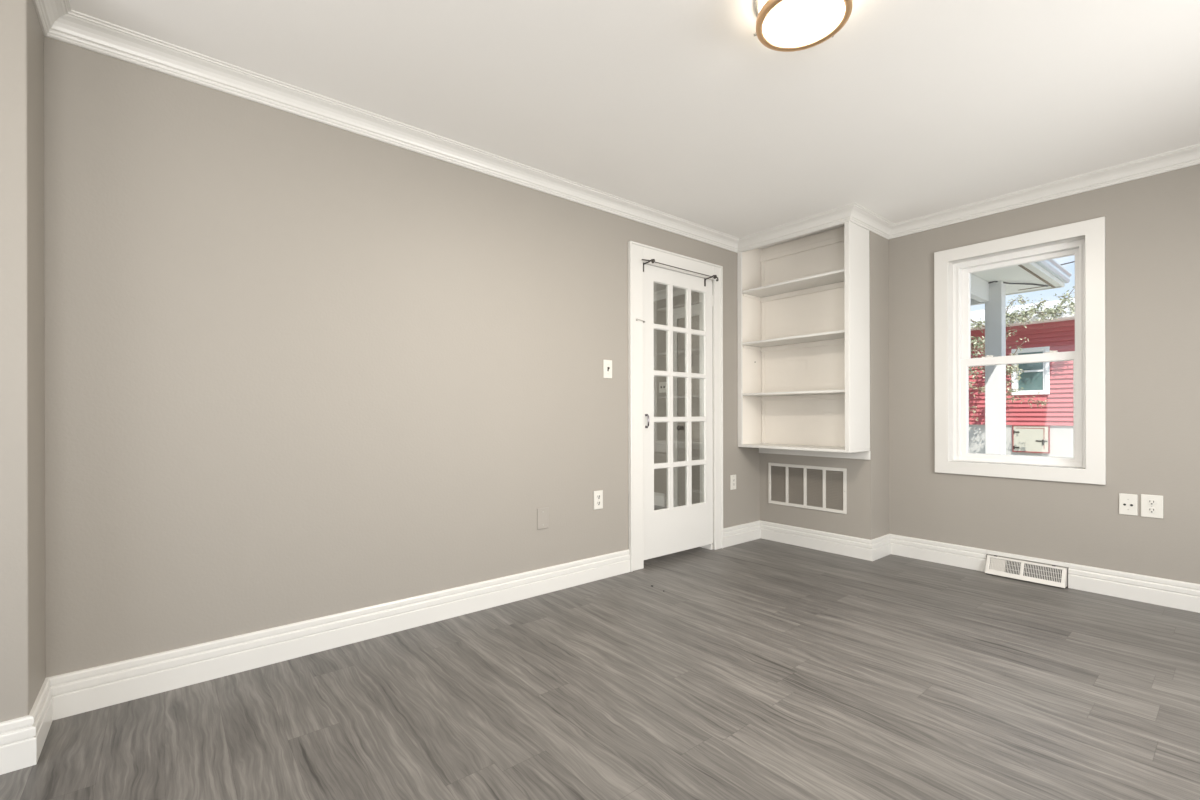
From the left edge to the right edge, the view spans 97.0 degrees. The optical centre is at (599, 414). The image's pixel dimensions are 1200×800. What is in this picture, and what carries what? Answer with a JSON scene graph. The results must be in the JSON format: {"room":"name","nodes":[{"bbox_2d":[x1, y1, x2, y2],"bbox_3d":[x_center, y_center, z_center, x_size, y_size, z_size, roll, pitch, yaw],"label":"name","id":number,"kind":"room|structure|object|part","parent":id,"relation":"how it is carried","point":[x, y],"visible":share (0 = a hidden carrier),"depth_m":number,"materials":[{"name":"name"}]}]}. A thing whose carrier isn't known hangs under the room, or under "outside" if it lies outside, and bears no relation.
{"room":"empty living room","nodes":[
{"label":"empty living room","id":0,"kind":"room"},
{"bbox_2d":[0,0,44,721],"bbox_3d":[-2.423,-0.164,1.194,1.605,2.421,0.295,0,0,-39],"label":"wall pier","id":1,"kind":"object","parent":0,"point":[22,313],"visible":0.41,"depth_m":1.58,"materials":[{"name":"beige paint"}]},
{"bbox_2d":[0,715,36,774],"bbox_3d":[-2.314,0.974,1.078,1.623,0.145,0.018,0,0,-39],"label":"baseboard","id":2,"kind":"structure","parent":1,"relation":"attached to","point":[17,739],"depth_m":1.56,"materials":[{"name":"white paint"}]},
{"bbox_2d":[44,36,779,677],"bbox_3d":[-0.804,-0.168,2.788,6.430,2.421,0.120,0,0,-39],"label":"wall","id":3,"kind":"structure","parent":0,"point":[298,368],"depth_m":2.30,"materials":[{"name":"beige paint"}]},
{"bbox_2d":[29,678,52,761],"bbox_3d":[-1.786,0.972,1.701,0.018,0.145,0.313,0,0,-39],"label":"baseboard","id":4,"kind":"structure","parent":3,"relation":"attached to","point":[41,711],"depth_m":1.69,"materials":[{"name":"white paint"}]},
{"bbox_2d":[33,0,70,35],"bbox_3d":[-1.753,-1.335,1.697,0.074,0.082,0.369,0,0,-39],"label":"trim","id":5,"kind":"structure","parent":3,"relation":"attached to","point":[48,11],"depth_m":1.76,"materials":[{"name":"white paint"}]},
{"bbox_2d":[47,549,629,719],"bbox_3d":[-0.842,0.970,2.665,2.701,0.145,0.018,0,0,-39],"label":"baseboard","id":6,"kind":"structure","parent":3,"relation":"attached to","point":[85,690],"depth_m":2.28,"materials":[{"name":"white paint"}]},
{"bbox_2d":[46,10,738,252],"bbox_3d":[-0.371,-1.339,3.020,3.888,0.082,0.074,0,0,-39],"label":"trim","id":7,"kind":"structure","parent":3,"relation":"attached to","point":[75,28],"depth_m":2.36,"materials":[{"name":"white paint"}]},
{"bbox_2d":[537,507,548,529],"bbox_3d":[-0.329,0.605,3.094,0.078,0.122,0.008,0,0,-39],"label":"blank plate","id":8,"kind":"object","parent":3,"relation":"attached to","point":[542,513],"visible":1,"depth_m":3.09,"materials":[{"name":"white plastic"}]},
{"bbox_2d":[594,490,602,509],"bbox_3d":[-0.006,0.540,3.358,0.072,0.117,0.008,0,0,-39],"label":"duplex outlet","id":9,"kind":"object","parent":3,"relation":"attached to","point":[598,495],"visible":1,"depth_m":3.35,"materials":[{"name":"plastic"}]},
{"bbox_2d":[603,360,611,377],"bbox_3d":[0.058,-0.291,3.405,0.072,0.117,0.018,0,0,-39],"label":"light switch","id":10,"kind":"object","parent":3,"relation":"attached to","point":[607,364],"visible":1,"depth_m":3.40,"materials":[{"name":"plastic"}]},
{"bbox_2d":[628,241,722,571],"bbox_3d":[0.538,-0.054,3.865,0.971,2.186,0.154,0,0,-39],"label":"door","id":11,"kind":"structure","parent":3,"relation":"in","point":[653,533],"depth_m":3.79,"materials":[{"name":"white paint"}]},
{"bbox_2d":[642,259,718,285],"bbox_3d":[0.593,-1.005,3.782,0.795,0.072,0.114,0,0,-39],"label":"curtain rod","id":12,"kind":"object","parent":11,"relation":"attached to","point":[651,260],"visible":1,"depth_m":3.77,"materials":[{"name":"brown metal"}]},
{"bbox_3d":[0.603,-1.033,3.785,0.695,0.008,0.006,0,0,-39],"label":"rod","id":13,"kind":"part","parent":12,"relation":"part of","materials":[{"name":"brown metal"}]},
{"bbox_2d":[730,475,735,489],"bbox_3d":[1.069,0.540,4.238,0.072,0.117,0.009,0,0,-39],"label":"outlet","id":14,"kind":"object","parent":3,"relation":"attached to","point":[732,477],"visible":1,"depth_m":4.23,"materials":[{"name":"plastic"}]},
{"bbox_2d":[723,520,760,547],"bbox_3d":[1.150,0.965,4.298,0.537,0.145,0.018,0,0,-39],"label":"baseboard","id":15,"kind":"structure","parent":3,"relation":"attached to","point":[742,533],"depth_m":4.28,"materials":[{"name":"white paint"}]},
{"bbox_2d":[737,203,854,252],"bbox_3d":[1.390,-1.344,3.878,0.074,0.082,0.979,0,0,-39],"label":"trim","id":16,"kind":"structure","parent":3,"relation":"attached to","point":[839,215],"depth_m":3.84,"materials":[{"name":"white paint"}]},
{"bbox_2d":[0,505,1199,799],"bbox_3d":[-0.582,1.091,2.521,6.430,0.100,7.170,0,0,-39],"label":"floor","id":17,"kind":"structure","parent":0,"point":[761,669],"depth_m":1.90,"materials":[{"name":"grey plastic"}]},
{"bbox_2d":[69,0,1199,291],"bbox_3d":[-0.589,-1.454,2.521,6.430,0.150,7.170,0,0,-39],"label":"ceiling","id":18,"kind":"structure","parent":0,"point":[912,109],"depth_m":2.23,"materials":[{"name":"paint"}]},
{"bbox_2d":[754,0,852,51],"bbox_3d":[0.671,-1.333,1.749,0.310,0.098,0.306,0,0,-39],"label":"ceiling light","id":19,"kind":"object","parent":18,"relation":"attached to","point":[781,25],"visible":1,"depth_m":1.75,"materials":[{"name":"white glass"}]},
{"bbox_3d":[0.669,-1.341,1.748,0.274,0.064,0.274,0,0,-39],"label":"glass","id":20,"kind":"part","parent":19,"relation":"part of","materials":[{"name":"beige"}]},
{"bbox_2d":[654,292,698,506],"bbox_3d":[0.729,-0.172,6.100,0.140,2.421,3.300,0,0,-39],"label":"wall","id":21,"kind":"structure","parent":0,"point":[660,399],"depth_m":6.02,"materials":[{"name":"beige paint"}]},
{"bbox_2d":[654,492,664,506],"bbox_3d":[0.179,0.967,6.649,0.018,0.145,1.750,0,0,-39],"label":"baseboard","id":22,"kind":"structure","parent":21,"relation":"attached to","point":[659,498],"depth_m":6.02,"materials":[{"name":"white paint"}]},
{"bbox_2d":[659,382,666,392],"bbox_3d":[0.716,-0.307,5.992,0.017,0.120,0.120,0,0,-39],"label":"light switch","id":23,"kind":"object","parent":21,"relation":"attached to","point":[662,385],"visible":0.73,"depth_m":6.00,"materials":[{"name":"plastic"}]},
{"bbox_2d":[653,287,693,300],"bbox_3d":[0.605,-1.342,6.078,0.074,0.082,3.180,0,0,-39],"label":"trim","id":24,"kind":"structure","parent":21,"relation":"attached to","point":[659,295],"depth_m":5.92,"materials":[{"name":"white paint"}]},
{"bbox_2d":[673,304,699,506],"bbox_3d":[1.120,-0.063,5.447,0.083,2.200,1.095,0,0,-39],"label":"door","id":25,"kind":"structure","parent":21,"relation":"in","point":[678,313],"depth_m":5.75,"materials":[{"name":"white paint"}]},
{"bbox_2d":[760,231,888,539],"bbox_3d":[1.754,-0.175,4.219,0.303,2.421,0.909,0,0,-39],"label":"wall","id":26,"kind":"structure","parent":0,"point":[867,516],"depth_m":3.89,"materials":[{"name":"beige paint"}]},
{"bbox_2d":[737,221,869,459],"bbox_3d":[1.518,-0.530,4.025,0.306,1.705,0.906,0,0,-39],"label":"bookcase","id":27,"kind":"object","parent":26,"relation":"attached to","point":[803,304],"visible":0.91,"depth_m":4.10,"materials":[{"name":"paint"}]},
{"bbox_3d":[1.242,-0.571,4.371,0.291,1.623,0.022,0,0,-39],"label":"panel","id":28,"kind":"part","parent":27,"relation":"part of","materials":[{"name":"paint"}]},
{"bbox_3d":[1.403,-1.341,3.932,0.014,0.084,0.832,0,0,-39],"label":"rail","id":29,"kind":"part","parent":27,"relation":"part of","materials":[{"name":"white paint"}]},
{"bbox_3d":[1.519,-0.985,4.029,0.279,0.018,0.859,0,0,-39],"label":"shelf","id":30,"kind":"part","parent":27,"relation":"part of","materials":[{"name":"white paint"}]},
{"bbox_3d":[1.520,-0.569,4.029,0.279,0.018,0.859,0,0,-39],"label":"shelf","id":31,"kind":"part","parent":27,"relation":"part of","materials":[{"name":"white paint"}]},
{"bbox_3d":[1.521,-0.161,4.029,0.279,0.018,0.859,0,0,-39],"label":"shelf","id":32,"kind":"part","parent":27,"relation":"part of","materials":[{"name":"white paint"}]},
{"bbox_3d":[1.631,-0.572,4.120,0.008,1.623,0.859,0,0,-39],"label":"panel","id":33,"kind":"part","parent":27,"relation":"part of","materials":[{"name":"paint"}]},
{"bbox_3d":[1.801,-0.572,3.690,0.291,1.623,0.022,0,0,-39],"label":"panel","id":34,"kind":"part","parent":27,"relation":"part of","materials":[{"name":"white paint"}]},
{"bbox_2d":[768,463,846,513],"bbox_3d":[1.618,0.565,4.161,0.037,0.335,0.650,0,0,-39],"label":"air vent","id":35,"kind":"object","parent":26,"relation":"in","point":[825,487],"visible":1,"depth_m":4.13,"materials":[{"name":"metal"}]},
{"bbox_2d":[760,520,872,560],"bbox_3d":[1.639,0.963,4.110,0.018,0.145,0.927,0,0,-39],"label":"baseboard","id":36,"kind":"structure","parent":26,"relation":"attached to","point":[850,546],"depth_m":4.06,"materials":[{"name":"white paint"}]},
{"bbox_2d":[850,203,893,238],"bbox_3d":[1.913,-1.345,3.721,0.684,0.082,0.074,0,0,-39],"label":"trim","id":37,"kind":"structure","parent":26,"relation":"attached to","point":[860,216],"depth_m":3.71,"materials":[{"name":"white paint"}]},
{"bbox_2d":[872,534,890,560],"bbox_3d":[2.044,0.962,3.855,0.321,0.145,0.018,0,0,-39],"label":"baseboard","id":38,"kind":"structure","parent":26,"relation":"attached to","point":[881,546],"depth_m":3.84,"materials":[{"name":"white paint"}]},
{"bbox_2d":[780,164,1199,586],"bbox_3d":[2.878,-0.178,3.226,0.177,2.421,3.870,0,0,-39],"label":"wall","id":39,"kind":"structure","parent":0,"point":[1152,223],"depth_m":3.04,"materials":[{"name":"beige paint"}]},
{"bbox_2d":[890,534,986,571],"bbox_3d":[2.348,0.961,3.723,0.018,0.145,0.607,0,0,-39],"label":"baseboard","id":40,"kind":"structure","parent":39,"relation":"attached to","point":[967,557],"depth_m":3.69,"materials":[{"name":"white paint"}]},
{"bbox_2d":[934,217,1105,484],"bbox_3d":[2.686,-0.364,3.433,0.182,1.537,0.871,0,0,-39],"label":"window","id":41,"kind":"structure","parent":39,"relation":"in","point":[953,268],"depth_m":3.36,"materials":[{"name":"white paint"}]},
{"bbox_3d":[2.720,-0.352,3.458,0.098,1.337,0.644,0,0,-39],"label":"frame","id":42,"kind":"part","parent":41,"relation":"part of","materials":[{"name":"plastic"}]},
{"bbox_3d":[2.722,-0.365,3.459,0.093,1.371,0.704,0,0,-39],"label":"frame","id":43,"kind":"part","parent":41,"relation":"part of","materials":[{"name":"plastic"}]},
{"bbox_3d":[2.707,-0.037,3.445,0.030,0.692,0.623,0,0,-39],"label":"sash","id":44,"kind":"part","parent":41,"relation":"part of","materials":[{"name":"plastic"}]},
{"bbox_3d":[2.731,-0.678,3.467,0.030,0.678,0.623,0,0,-39],"label":"sash","id":45,"kind":"part","parent":41,"relation":"part of","materials":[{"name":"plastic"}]},
{"bbox_2d":[985,554,1066,587],"bbox_3d":[2.648,0.970,3.310,0.073,0.112,0.395,0,0,-39],"label":"air vent","id":46,"kind":"object","parent":39,"relation":"in","point":[1021,570],"visible":1,"depth_m":3.30,"materials":[{"name":"metal"}]},
{"bbox_3d":[2.562,0.968,3.417,0.035,0.072,0.080,0,0,-39],"label":"damper plate","id":47,"kind":"part","parent":46,"relation":"part of","materials":[{"name":"metal"}]},
{"bbox_2d":[990,558,1060,581],"bbox_3d":[2.644,0.965,3.307,0.035,0.072,0.355,0,0,-39],"label":"grille","id":48,"kind":"object","parent":46,"relation":"attached to","point":[1021,570],"depth_m":3.31,"materials":[{"name":"metal"}]},
{"bbox_2d":[986,550,1068,566],"bbox_3d":[2.672,0.901,3.332,0.012,0.026,0.410,0,0,-39],"label":"rail","id":49,"kind":"object","parent":39,"relation":"attached to","point":[1021,557],"visible":1,"depth_m":3.32,"materials":[{"name":"white paint"}]},
{"bbox_2d":[888,144,1199,239],"bbox_3d":[3.018,-1.348,2.855,0.074,0.082,2.815,0,0,-39],"label":"trim","id":50,"kind":"structure","parent":39,"relation":"attached to","point":[1188,156],"depth_m":3.19,"materials":[{"name":"white paint"}]},
{"bbox_2d":[1119,493,1137,515],"bbox_3d":[2.964,0.504,2.978,0.008,0.118,0.074,0,0,-39],"label":"cable jack plate","id":51,"kind":"object","parent":39,"relation":"attached to","point":[1128,503],"visible":1,"depth_m":2.98,"materials":[{"name":"plastic"}]},
{"bbox_2d":[1068,563,1199,612],"bbox_3d":[3.369,0.959,2.477,0.018,0.145,1.794,0,0,-39],"label":"baseboard","id":52,"kind":"structure","parent":39,"relation":"attached to","point":[1182,595],"depth_m":2.95,"materials":[{"name":"white paint"}]},
{"bbox_2d":[1141,494,1162,518],"bbox_3d":[3.022,0.502,2.907,0.008,0.124,0.086,0,0,-39],"label":"duplex outlet","id":53,"kind":"object","parent":39,"relation":"attached to","point":[1151,505],"visible":1,"depth_m":2.90,"materials":[{"name":"plastic"}]},
{"bbox_2d":[1147,507,1155,513],"bbox_3d":[3.020,0.524,2.905,0.002,0.035,0.035,0,0,-39],"label":"receptacle","id":54,"kind":"object","parent":53,"relation":"attached to","point":[1150,510],"depth_m":2.91,"materials":[{"name":"plastic"}]},
{"bbox_2d":[1147,499,1155,504],"bbox_3d":[3.020,0.480,2.905,0.002,0.035,0.035,0,0,-39],"label":"receptacle","id":55,"kind":"object","parent":53,"relation":"attached to","point":[1149,501],"depth_m":2.91,"materials":[{"name":"plastic"}]},
{"label":"outside","id":56,"kind":"structure","parent":0,"visible":0},
{"bbox_3d":[23.248,1.230,22.413,55.630,0.300,60.000,0,0,-39],"label":"ground","id":57,"kind":"structure","parent":56,"visible":0},
{"bbox_2d":[971,259,1071,454],"bbox_3d":[2.021,-0.548,7.401,3.710,3.365,6.325,0,0,-39],"label":"porch","id":58,"kind":"object","parent":57,"relation":"on","point":[990,288],"visible":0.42,"depth_m":5.93,"materials":[{"name":"white paint"}]},
{"bbox_3d":[4.471,-0.179,5.998,0.158,2.614,0.158,0,0,-39],"label":"post","id":59,"kind":"part","parent":58,"relation":"part of","materials":[{"name":"white paint"}]},
{"bbox_2d":[969,298,1074,457],"bbox_3d":[14.288,-1.177,16.371,7.940,4.760,16.600,0,0,-39],"label":"house","id":60,"kind":"structure","parent":57,"relation":"on","point":[1047,430],"depth_m":14.19,"materials":[{"name":"paint"}]},
{"bbox_3d":[11.585,-1.160,14.278,0.035,1.100,0.610,0,0,-39],"label":"sash","id":61,"kind":"part","parent":60,"relation":"part of","materials":[{"name":"white paint"}]},
{"bbox_3d":[11.594,-1.160,14.286,0.008,1.100,0.610,0,0,-39],"label":"pane","id":62,"kind":"part","parent":60,"relation":"part of","materials":[{"name":"glass"}]},
{"bbox_3d":[11.579,0.656,14.260,0.055,0.728,0.785,0,0,-39],"label":"hatch trim","id":63,"kind":"part","parent":60,"relation":"part of","materials":[{"name":"white wood"}]},
{"bbox_2d":[969,286,1074,420],"bbox_3d":[9.666,-1.439,14.105,5.213,5.121,1.602,0,0,39],"label":"tree","id":64,"kind":"object","parent":57,"relation":"on","point":[1051,312],"visible":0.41,"depth_m":13.69,"materials":[{"name":"green plant"}]}
]}

